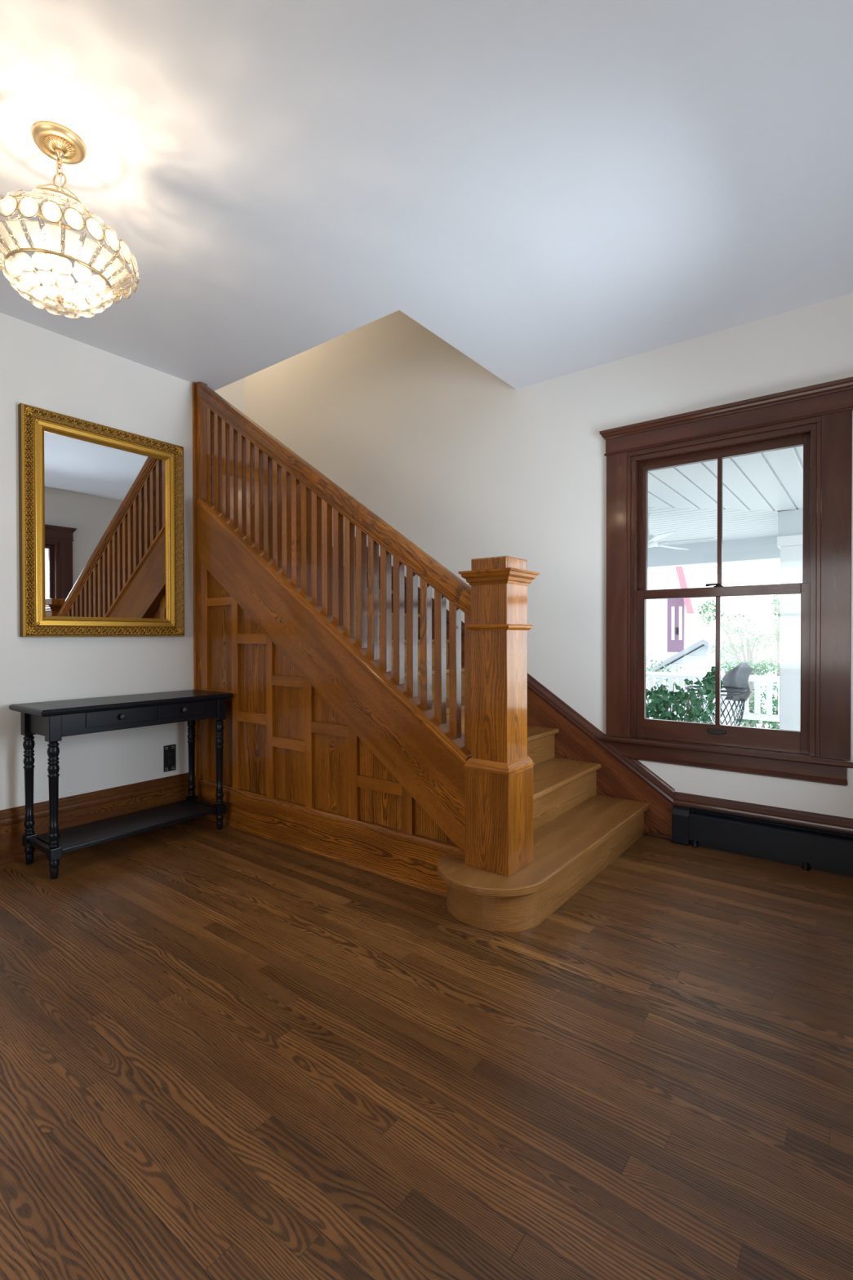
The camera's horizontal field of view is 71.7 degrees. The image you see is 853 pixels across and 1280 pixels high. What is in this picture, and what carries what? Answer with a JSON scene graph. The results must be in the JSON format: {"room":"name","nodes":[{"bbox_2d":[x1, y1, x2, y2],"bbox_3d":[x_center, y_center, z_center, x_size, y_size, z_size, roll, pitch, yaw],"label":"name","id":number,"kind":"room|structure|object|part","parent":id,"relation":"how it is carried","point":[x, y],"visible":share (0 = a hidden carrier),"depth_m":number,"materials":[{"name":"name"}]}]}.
{"room":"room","nodes":[
{"label":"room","id":0,"kind":"room"},
{"bbox_2d":[0,312,193,810],"bbox_3d":[-3.048,-0.248,1.864,0.120,2.761,5.050,0,1,37],"label":"wall","id":1,"kind":"structure","parent":0,"point":[40,367],"depth_m":3.26,"materials":[{"name":"paint"}]},
{"bbox_2d":[0,772,195,865],"bbox_3d":[-2.957,0.999,1.868,0.030,0.267,4.848,0,1,37],"label":"baseboard","id":2,"kind":"structure","parent":1,"relation":"attached to","point":[91,806],"depth_m":3.28,"materials":[{"name":"brown wood"}]},
{"bbox_2d":[17,403,184,636],"bbox_3d":[-1.797,-0.613,3.354,0.059,1.187,0.882,0,1,37],"label":"wall mirror","id":3,"kind":"object","parent":1,"relation":"attached to","point":[101,507],"visible":1,"depth_m":3.30,"materials":[{"name":"gold metal"}]},
{"bbox_3d":[-1.807,-0.613,3.362,0.010,0.993,0.688,0,1,37],"label":"glass","id":4,"kind":"part","parent":3,"relation":"part of","materials":[{"name":"white mirror"}]},
{"bbox_2d":[163,744,175,772],"bbox_3d":[-1.595,0.734,3.668,0.010,0.162,0.078,0,1,37],"label":"wall outlet","id":5,"kind":"object","parent":1,"relation":"attached to","point":[169,751],"visible":1,"depth_m":3.67,"materials":[{"name":"black metal"}]},
{"bbox_2d":[167,759,173,764],"bbox_3d":[-1.593,0.755,3.667,0.004,0.033,0.033,0,1,37],"label":"socket","id":6,"kind":"object","parent":5,"relation":"attached to","point":[169,761],"depth_m":3.66,"materials":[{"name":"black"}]},
{"bbox_2d":[167,751,173,757],"bbox_3d":[-1.593,0.713,3.666,0.004,0.033,0.033,0,1,37],"label":"socket","id":7,"kind":"object","parent":5,"relation":"attached to","point":[170,754],"depth_m":3.66,"materials":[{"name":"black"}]},
{"bbox_2d":[214,377,244,413],"bbox_3d":[-2.181,-1.548,5.186,0.100,5.300,1.295,0,1,37],"label":"wall","id":8,"kind":"structure","parent":0,"point":[233,393],"depth_m":5.59,"materials":[{"name":"paint"}]},
{"bbox_2d":[0,816,852,1279],"bbox_3d":[-1.094,1.196,1.205,4.040,0.120,6.350,0,1,37],"label":"floor","id":9,"kind":"structure","parent":0,"point":[227,1053],"depth_m":1.55,"materials":[{"name":"brown wood"}]},
{"bbox_2d":[8,689,233,879],"bbox_3d":[-1.613,0.719,3.229,0.422,0.800,1.017,0,1,37],"label":"console table","id":10,"kind":"object","parent":9,"relation":"on","point":[55,720],"visible":1,"depth_m":3.03,"materials":[{"name":"black paint"}]},
{"bbox_3d":[-1.992,0.737,2.958,0.054,0.770,0.054,0,1,37],"label":"leg","id":11,"kind":"part","parent":10,"relation":"part of","materials":[{"name":"black paint"}]},
{"bbox_3d":[-1.756,0.738,2.778,0.054,0.770,0.054,0,1,37],"label":"leg","id":12,"kind":"part","parent":10,"relation":"part of","materials":[{"name":"black paint"}]},
{"bbox_3d":[-1.554,0.391,3.009,0.004,0.072,0.343,0,1,37],"label":"drawer","id":13,"kind":"part","parent":10,"relation":"part of","materials":[{"name":"black paint"}]},
{"bbox_3d":[-1.543,0.390,2.995,0.030,0.031,0.031,0,1,37],"label":"knob","id":14,"kind":"part","parent":10,"relation":"part of","materials":[{"name":"grey metal"}]},
{"bbox_2d":[36,799,217,853],"bbox_3d":[-1.605,1.000,3.220,0.324,0.022,0.830,0,1,37],"label":"shelf","id":15,"kind":"object","parent":10,"relation":"attached to","point":[92,833],"depth_m":3.17,"materials":[{"name":"black paint"}]},
{"bbox_3d":[-1.354,0.388,3.271,0.004,0.072,0.277,0,1,37],"label":"drawer","id":16,"kind":"part","parent":10,"relation":"part of","materials":[{"name":"black paint"}]},
{"bbox_3d":[-1.338,0.387,3.264,0.030,0.031,0.031,0,1,37],"label":"knob","id":17,"kind":"part","parent":10,"relation":"part of","materials":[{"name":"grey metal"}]},
{"bbox_3d":[-1.458,0.730,3.660,0.054,0.770,0.054,0,1,37],"label":"leg","id":18,"kind":"part","parent":10,"relation":"part of","materials":[{"name":"black paint"}]},
{"bbox_3d":[-1.221,0.731,3.479,0.054,0.770,0.054,0,1,37],"label":"leg","id":19,"kind":"part","parent":10,"relation":"part of","materials":[{"name":"black paint"}]},
{"bbox_2d":[191,382,675,931],"bbox_3d":[-0.657,-0.268,3.858,3.940,2.760,1.577,0,1,37],"label":"staircase","id":20,"kind":"structure","parent":9,"relation":"on","point":[331,708],"depth_m":2.98,"materials":[{"name":"brown wood"}]},
{"bbox_3d":[-1.422,-0.266,3.785,0.134,2.759,0.052,0,1,37],"label":"wall post","id":21,"kind":"part","parent":20,"relation":"part of","materials":[{"name":"brown wood"}]},
{"bbox_3d":[-1.272,-0.237,3.640,0.262,0.049,0.020,0,1,37],"label":"rail","id":22,"kind":"part","parent":20,"relation":"part of","materials":[{"name":"brown wood"}]},
{"bbox_3d":[-1.271,0.340,3.646,0.262,0.060,0.020,0,1,37],"label":"rail","id":23,"kind":"part","parent":20,"relation":"part of","materials":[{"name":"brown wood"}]},
{"bbox_3d":[-1.259,0.159,3.660,0.282,1.550,0.020,0,1,37],"label":"panel","id":24,"kind":"part","parent":20,"relation":"part of","materials":[{"name":"brown wood"}]},
{"bbox_3d":[-1.014,-0.007,3.446,0.273,0.058,0.020,0,1,37],"label":"rail","id":25,"kind":"part","parent":20,"relation":"part of","materials":[{"name":"brown wood"}]},
{"bbox_3d":[-1.013,0.454,3.450,0.273,0.062,0.020,0,1,37],"label":"rail","id":26,"kind":"part","parent":20,"relation":"part of","materials":[{"name":"brown wood"}]},
{"bbox_3d":[-1.001,0.273,3.464,0.293,1.326,0.020,0,1,37],"label":"panel","id":27,"kind":"part","parent":20,"relation":"part of","materials":[{"name":"brown wood"}]},
{"bbox_3d":[-0.756,0.572,3.255,0.270,0.058,0.020,0,1,37],"label":"rail","id":28,"kind":"part","parent":20,"relation":"part of","materials":[{"name":"brown wood"}]},
{"bbox_3d":[-0.756,0.228,3.252,0.270,0.057,0.020,0,1,37],"label":"rail","id":29,"kind":"part","parent":20,"relation":"part of","materials":[{"name":"brown wood"}]},
{"bbox_3d":[-0.744,0.388,3.269,0.290,1.098,0.020,0,1,37],"label":"panel","id":30,"kind":"part","parent":20,"relation":"part of","materials":[{"name":"brown wood"}]},
{"bbox_3d":[-0.496,0.461,3.055,0.272,0.061,0.020,0,1,37],"label":"rail","id":31,"kind":"part","parent":20,"relation":"part of","materials":[{"name":"brown wood"}]},
{"bbox_2d":[195,777,465,897],"bbox_3d":[-0.654,1.006,3.164,2.078,0.224,0.046,0,1,37],"label":"baseboard","id":32,"kind":"structure","parent":20,"relation":"attached to","point":[388,852],"depth_m":3.00,"materials":[{"name":"brown wood"}]},
{"bbox_3d":[-0.484,0.504,3.072,0.292,0.869,0.020,0,1,37],"label":"panel","id":33,"kind":"part","parent":20,"relation":"part of","materials":[{"name":"brown wood"}]},
{"bbox_3d":[-0.594,-0.849,3.130,2.067,1.551,0.086,0,1,37],"label":"handrail","id":34,"kind":"part","parent":20,"relation":"part of","materials":[{"name":"brown wood"}]},
{"bbox_3d":[-0.224,0.701,2.850,0.289,0.057,0.020,0,1,37],"label":"rail","id":35,"kind":"part","parent":20,"relation":"part of","materials":[{"name":"brown wood"}]},
{"bbox_3d":[-0.212,0.622,2.866,0.309,0.636,0.020,0,1,37],"label":"panel","id":36,"kind":"part","parent":20,"relation":"part of","materials":[{"name":"brown wood"}]},
{"bbox_3d":[0.084,0.747,2.641,0.353,0.390,0.020,0,1,37],"label":"panel","id":37,"kind":"part","parent":20,"relation":"part of","materials":[{"name":"brown wood"}]},
{"bbox_3d":[0.305,-0.256,2.473,0.248,0.057,0.248,0,1,37],"label":"crown","id":38,"kind":"part","parent":20,"relation":"part of","materials":[{"name":"brown wood"}]},
{"bbox_3d":[0.306,0.735,2.482,0.209,0.404,0.209,0,1,37],"label":"newel post","id":39,"kind":"part","parent":20,"relation":"part of","materials":[{"name":"brown wood"}]},
{"bbox_3d":[0.306,0.512,2.480,0.216,0.041,0.216,0,1,37],"label":"moulding","id":40,"kind":"part","parent":20,"relation":"part of","materials":[{"name":"brown wood"}]},
{"bbox_2d":[671,804,852,876],"bbox_3d":[1.812,1.013,2.918,1.129,0.208,0.057,0,1,37],"label":"baseboard heater","id":41,"kind":"object","parent":9,"relation":"on","point":[807,847],"visible":1,"depth_m":2.98,"materials":[{"name":"black metal"}]},
{"bbox_2d":[0,0,852,391],"bbox_3d":[-1.098,-1.730,1.179,4.040,0.210,6.350,0,1,37],"label":"ceiling","id":42,"kind":"structure","parent":0,"point":[549,189],"depth_m":2.02,"materials":[{"name":"paint"}]},
{"bbox_2d":[0,120,139,318],"bbox_3d":[-1.201,-1.361,1.933,0.470,0.539,0.470,0,1,37],"label":"chandelier","id":43,"kind":"object","parent":42,"relation":"hanging from","point":[59,143],"visible":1,"depth_m":1.90,"materials":[{"name":"gold metal"}]},
{"bbox_3d":[-1.283,-1.209,1.768,0.011,0.060,0.068,0,1,26],"label":"chain","id":44,"kind":"part","parent":43,"relation":"part of","materials":[{"name":"gold metal"}]},
{"bbox_3d":[-1.237,-1.209,1.752,0.011,0.060,0.068,0,1,11],"label":"chain","id":45,"kind":"part","parent":43,"relation":"part of","materials":[{"name":"gold metal"}]},
{"bbox_3d":[-1.189,-1.209,1.749,0.011,0.060,0.068,0,1,-4],"label":"chain","id":46,"kind":"part","parent":43,"relation":"part of","materials":[{"name":"gold metal"}]},
{"bbox_3d":[-1.141,-1.209,1.758,0.011,0.060,0.068,0,1,-19],"label":"chain","id":47,"kind":"part","parent":43,"relation":"part of","materials":[{"name":"gold metal"}]},
{"bbox_2d":[39,226,51,264],"bbox_3d":[-1.216,-1.261,1.881,0.034,0.112,0.034,0,1,37],"label":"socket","id":48,"kind":"object","parent":43,"relation":"attached to","point":[48,238],"depth_m":1.87,"materials":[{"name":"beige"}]},
{"bbox_3d":[-1.217,-1.446,1.891,0.004,0.075,0.091,0,1,20],"label":"suspension arm","id":49,"kind":"part","parent":43,"relation":"part of","materials":[{"name":"gold metal"}]},
{"bbox_3d":[-1.243,-1.447,1.948,0.091,0.075,0.004,0,1,20],"label":"suspension arm","id":50,"kind":"part","parent":43,"relation":"part of","materials":[{"name":"gold metal"}]},
{"bbox_2d":[49,245,62,281],"bbox_3d":[-1.239,-1.262,1.973,0.034,0.112,0.034,0,1,37],"label":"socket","id":51,"kind":"object","parent":43,"relation":"attached to","point":[55,249],"depth_m":1.96,"materials":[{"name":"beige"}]},
{"bbox_3d":[-1.201,-1.320,1.933,0.007,0.280,0.007,0,1,15],"label":"stem","id":52,"kind":"part","parent":43,"relation":"part of","materials":[{"name":"gold metal"}]},
{"bbox_3d":[-1.198,-1.516,1.931,0.010,0.132,0.008,0,1,37],"label":"lamp cord","id":53,"kind":"part","parent":43,"relation":"part of","materials":[{"name":"gold metal"}]},
{"bbox_3d":[-1.098,-1.209,1.780,0.011,0.060,0.068,0,1,-34],"label":"chain","id":54,"kind":"part","parent":43,"relation":"part of","materials":[{"name":"gold metal"}]},
{"bbox_3d":[-1.159,-1.447,1.917,0.091,0.075,0.004,0,1,20],"label":"suspension arm","id":55,"kind":"part","parent":43,"relation":"part of","materials":[{"name":"gold metal"}]},
{"bbox_3d":[-1.186,-1.447,1.974,0.004,0.075,0.091,0,1,20],"label":"suspension arm","id":56,"kind":"part","parent":43,"relation":"part of","materials":[{"name":"gold metal"}]},
{"bbox_2d":[72,240,84,276],"bbox_3d":[-1.148,-1.262,1.947,0.034,0.112,0.034,0,1,37],"label":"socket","id":57,"kind":"object","parent":43,"relation":"attached to","point":[79,273],"depth_m":1.94,"materials":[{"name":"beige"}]},
{"bbox_3d":[-1.062,-1.210,1.812,0.068,0.060,0.011,0,1,41],"label":"chain","id":58,"kind":"part","parent":43,"relation":"part of","materials":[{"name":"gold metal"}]},
{"bbox_3d":[-1.034,-1.210,1.852,0.068,0.060,0.011,0,1,26],"label":"chain","id":59,"kind":"part","parent":43,"relation":"part of","materials":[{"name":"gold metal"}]},
{"bbox_3d":[-1.019,-1.210,1.898,0.068,0.060,0.011,0,1,11],"label":"chain","id":60,"kind":"part","parent":43,"relation":"part of","materials":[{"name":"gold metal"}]},
{"bbox_3d":[-1.016,-1.211,1.946,0.068,0.060,0.011,0,1,-4],"label":"chain","id":61,"kind":"part","parent":43,"relation":"part of","materials":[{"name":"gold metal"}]},
{"bbox_3d":[-1.078,-1.212,2.074,0.011,0.060,0.068,0,1,41],"label":"chain","id":62,"kind":"part","parent":43,"relation":"part of","materials":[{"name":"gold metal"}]},
{"bbox_3d":[-1.025,-1.211,1.994,0.068,0.060,0.011,0,1,-19],"label":"chain","id":63,"kind":"part","parent":43,"relation":"part of","materials":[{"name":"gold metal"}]},
{"bbox_3d":[-1.046,-1.211,2.037,0.068,0.060,0.011,0,1,-34],"label":"chain","id":64,"kind":"part","parent":43,"relation":"part of","materials":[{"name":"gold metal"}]},
{"bbox_2d":[244,293,852,818],"bbox_3d":[0.329,-1.392,4.181,5.410,5.600,0.150,0,1,37],"label":"wall","id":65,"kind":"structure","parent":0,"point":[464,463],"depth_m":3.81,"materials":[{"name":"paint"}]},
{"bbox_2d":[599,376,852,786],"bbox_3d":[1.577,-0.269,3.198,1.247,1.928,0.215,0,1,37],"label":"window","id":66,"kind":"structure","parent":65,"relation":"in","point":[818,418],"depth_m":3.08,"materials":[{"name":"red wood"}]},
{"bbox_3d":[1.123,-0.262,3.478,0.121,1.660,0.024,0,1,37],"label":"casing","id":67,"kind":"part","parent":66,"relation":"part of","materials":[{"name":"red wood"}]},
{"bbox_3d":[1.582,0.141,3.207,0.873,0.856,0.036,0,1,37],"label":"sash","id":68,"kind":"part","parent":66,"relation":"part of","materials":[{"name":"red wood"}]},
{"bbox_3d":[1.604,-0.644,3.231,0.901,0.813,0.037,0,1,37],"label":"sash","id":69,"kind":"part","parent":66,"relation":"part of","materials":[{"name":"red wood"}]},
{"bbox_3d":[1.604,-0.637,3.231,0.777,0.707,0.004,0,1,37],"label":"glass","id":70,"kind":"part","parent":66,"relation":"part of","materials":[{"name":"clear glass"}]},
{"bbox_3d":[1.535,-1.209,3.136,1.247,0.048,0.052,0,1,37],"label":"cornice","id":71,"kind":"part","parent":66,"relation":"part of","materials":[{"name":"red wood"}]},
{"bbox_3d":[1.543,-1.144,3.147,1.191,0.082,0.026,0,1,37],"label":"head casing","id":72,"kind":"part","parent":66,"relation":"part of","materials":[{"name":"red wood"}]},
{"bbox_3d":[1.967,-0.258,2.834,0.121,1.660,0.024,0,1,37],"label":"casing","id":73,"kind":"part","parent":66,"relation":"part of","materials":[{"name":"red wood"}]},
{"bbox_2d":[673,791,852,833],"bbox_3d":[1.843,0.983,2.937,1.172,0.267,0.030,0,1,37],"label":"baseboard","id":74,"kind":"structure","parent":65,"relation":"attached to","point":[845,824],"depth_m":3.01,"materials":[{"name":"red wood"}]},
{"label":"outside","id":75,"kind":"structure","parent":0,"visible":0},
{"bbox_2d":[646,653,777,728],"bbox_3d":[10.406,1.697,15.297,85.000,0.100,90.000,0,1,37],"label":"ground","id":76,"kind":"structure","parent":75,"point":[773,656],"depth_m":12.33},
{"bbox_2d":[646,657,688,718],"bbox_3d":[3.530,0.989,9.478,1.389,1.443,0.827,0,1,37],"label":"shrub","id":77,"kind":"object","parent":76,"relation":"on","point":[651,660],"visible":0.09,"depth_m":9.30,"materials":[{"name":"green plant"}]},
{"bbox_2d":[646,563,757,689],"bbox_3d":[4.880,-1.996,23.815,13.850,7.150,7.700,0,1,37],"label":"neighbor house","id":78,"kind":"structure","parent":76,"relation":"on","point":[673,625],"depth_m":17.72,"materials":[{"name":"white paint"}]},
{"bbox_3d":[7.368,0.421,17.489,0.600,0.120,0.220,0,1,37],"label":"sill","id":79,"kind":"part","parent":78,"relation":"part of","materials":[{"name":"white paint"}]},
{"bbox_2d":[671,606,675,639],"bbox_3d":[7.312,-0.494,17.491,0.090,0.990,0.030,0,1,37],"label":"light","id":80,"kind":"object","parent":78,"relation":"attached to","point":[673,607],"depth_m":17.47,"materials":[{"name":"white glass"}]},
{"bbox_3d":[7.395,-0.504,17.509,0.460,1.730,0.100,0,1,37],"label":"door","id":81,"kind":"part","parent":78,"relation":"part of","materials":[{"name":"purple paint"}]},
{"bbox_2d":[679,606,682,639],"bbox_3d":[7.479,-0.493,17.364,0.090,0.990,0.030,0,1,37],"label":"light","id":82,"kind":"object","parent":78,"relation":"attached to","point":[680,607],"depth_m":17.35,"materials":[{"name":"white glass"}]},
{"bbox_3d":[7.413,-1.841,17.136,0.700,2.150,0.150,0,1,37],"label":"eave trim","id":83,"kind":"part","parent":78,"relation":"part of","materials":[{"name":"pink"}]},
{"bbox_2d":[650,638,777,724],"bbox_3d":[6.629,0.818,13.422,2.500,1.700,2.950,0,1,37],"label":"garden shed","id":84,"kind":"object","parent":76,"relation":"on","point":[698,658],"visible":0.34,"depth_m":12.53,"materials":[{"name":"white wood"}]},
{"bbox_2d":[697,599,779,727],"bbox_3d":[5.349,0.487,10.142,1.371,2.434,1.084,0,1,37],"label":"tree","id":85,"kind":"object","parent":76,"relation":"on","point":[750,659],"visible":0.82,"depth_m":10.13,"materials":[{"name":"green plant"}]},
{"bbox_2d":[735,682,779,728],"bbox_3d":[3.891,1.094,6.554,0.910,1.282,0.721,0,1,37],"label":"shrub","id":86,"kind":"object","parent":76,"relation":"on","point":[775,702],"visible":0.12,"depth_m":6.58,"materials":[{"name":"green plant"}]},
{"bbox_2d":[770,594,780,728],"bbox_3d":[6.095,0.432,10.153,0.295,2.540,0.613,0,1,37],"label":"leafy sapling","id":87,"kind":"object","parent":76,"relation":"on","point":[777,608],"visible":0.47,"depth_m":10.14,"materials":[{"name":"green plant"}]},
{"bbox_3d":[1.805,1.496,5.255,9.500,0.499,3.298,0,1,37],"label":"floor","id":88,"kind":"structure","parent":76,"relation":"on","visible":0},
{"bbox_2d":[646,666,724,724],"bbox_3d":[1.879,0.722,4.368,0.577,1.065,0.422,0,1,37],"label":"bush","id":89,"kind":"object","parent":88,"relation":"on","point":[661,704],"visible":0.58,"depth_m":4.32,"materials":[{"name":"green plant"}]},
{"bbox_2d":[646,671,779,721],"bbox_3d":[1.319,0.789,7.605,5.870,0.875,0.140,0,1,37],"label":"porch railing","id":90,"kind":"object","parent":88,"relation":"on","point":[757,679],"visible":0.15,"depth_m":6.08,"materials":[{"name":"white paint"}]},
{"bbox_3d":[1.318,0.381,7.601,5.870,0.060,0.140,0,1,37],"label":"rail","id":91,"kind":"part","parent":90,"relation":"part of","materials":[{"name":"white paint"}]},
{"bbox_3d":[1.319,0.776,7.605,5.870,0.060,0.060,0,1,37],"label":"rail","id":92,"kind":"part","parent":90,"relation":"part of","materials":[{"name":"white paint"}]},
{"bbox_2d":[684,660,753,725],"bbox_3d":[2.356,0.708,4.779,0.482,1.085,0.479,0,1,37],"label":"wire chair","id":93,"kind":"object","parent":88,"relation":"on","point":[736,685],"visible":0.44,"depth_m":4.79,"materials":[{"name":"grey metal"}]},
{"bbox_2d":[777,534,803,730],"bbox_3d":[2.952,0.215,4.705,0.250,2.070,0.250,0,1,37],"label":"porch column","id":94,"kind":"structure","parent":88,"relation":"on","point":[791,547],"depth_m":4.64,"materials":[{"name":"white paint"}]},
{"bbox_2d":[648,508,803,568],"bbox_3d":[2.356,-0.921,5.960,9.500,0.220,1.490,0,1,37],"label":"beam","id":95,"kind":"structure","parent":94,"relation":"on","point":[790,522],"depth_m":6.09,"materials":[{"name":"grey paint"}]},
{"bbox_2d":[648,445,803,546],"bbox_3d":[0.694,-1.039,6.052,6.744,0.020,3.257,0,1,37],"label":"ceiling","id":96,"kind":"structure","parent":95,"relation":"on","point":[682,500],"depth_m":4.17,"materials":[{"name":"grey paint"}]},
{"bbox_2d":[648,512,717,550],"bbox_3d":[1.813,-0.887,4.745,0.952,0.285,0.957,0,1,37],"label":"ceiling fan","id":97,"kind":"object","parent":96,"relation":"hanging from","point":[653,540],"visible":0.47,"depth_m":4.66,"materials":[{"name":"white paint"}]},
{"bbox_3d":[1.781,-0.794,4.746,0.170,0.100,0.170,0,1,37],"label":"motor","id":98,"kind":"part","parent":97,"relation":"part of","materials":[{"name":"white paint"}]},
{"bbox_3d":[1.750,-0.771,4.438,0.128,0.029,0.380,0,1,6],"label":"blade","id":99,"kind":"part","parent":97,"relation":"part of","materials":[{"name":"white paint"}]},
{"bbox_3d":[2.030,-0.776,4.931,0.380,0.029,0.128,0,1,-37],"label":"blade","id":100,"kind":"part","parent":97,"relation":"part of","materials":[{"name":"white paint"}]},
{"bbox_3d":[2.034,-0.773,4.566,0.382,0.029,0.128,0,1,37],"label":"blade","id":101,"kind":"part","parent":97,"relation":"part of","materials":[{"name":"white paint"}]}
]}

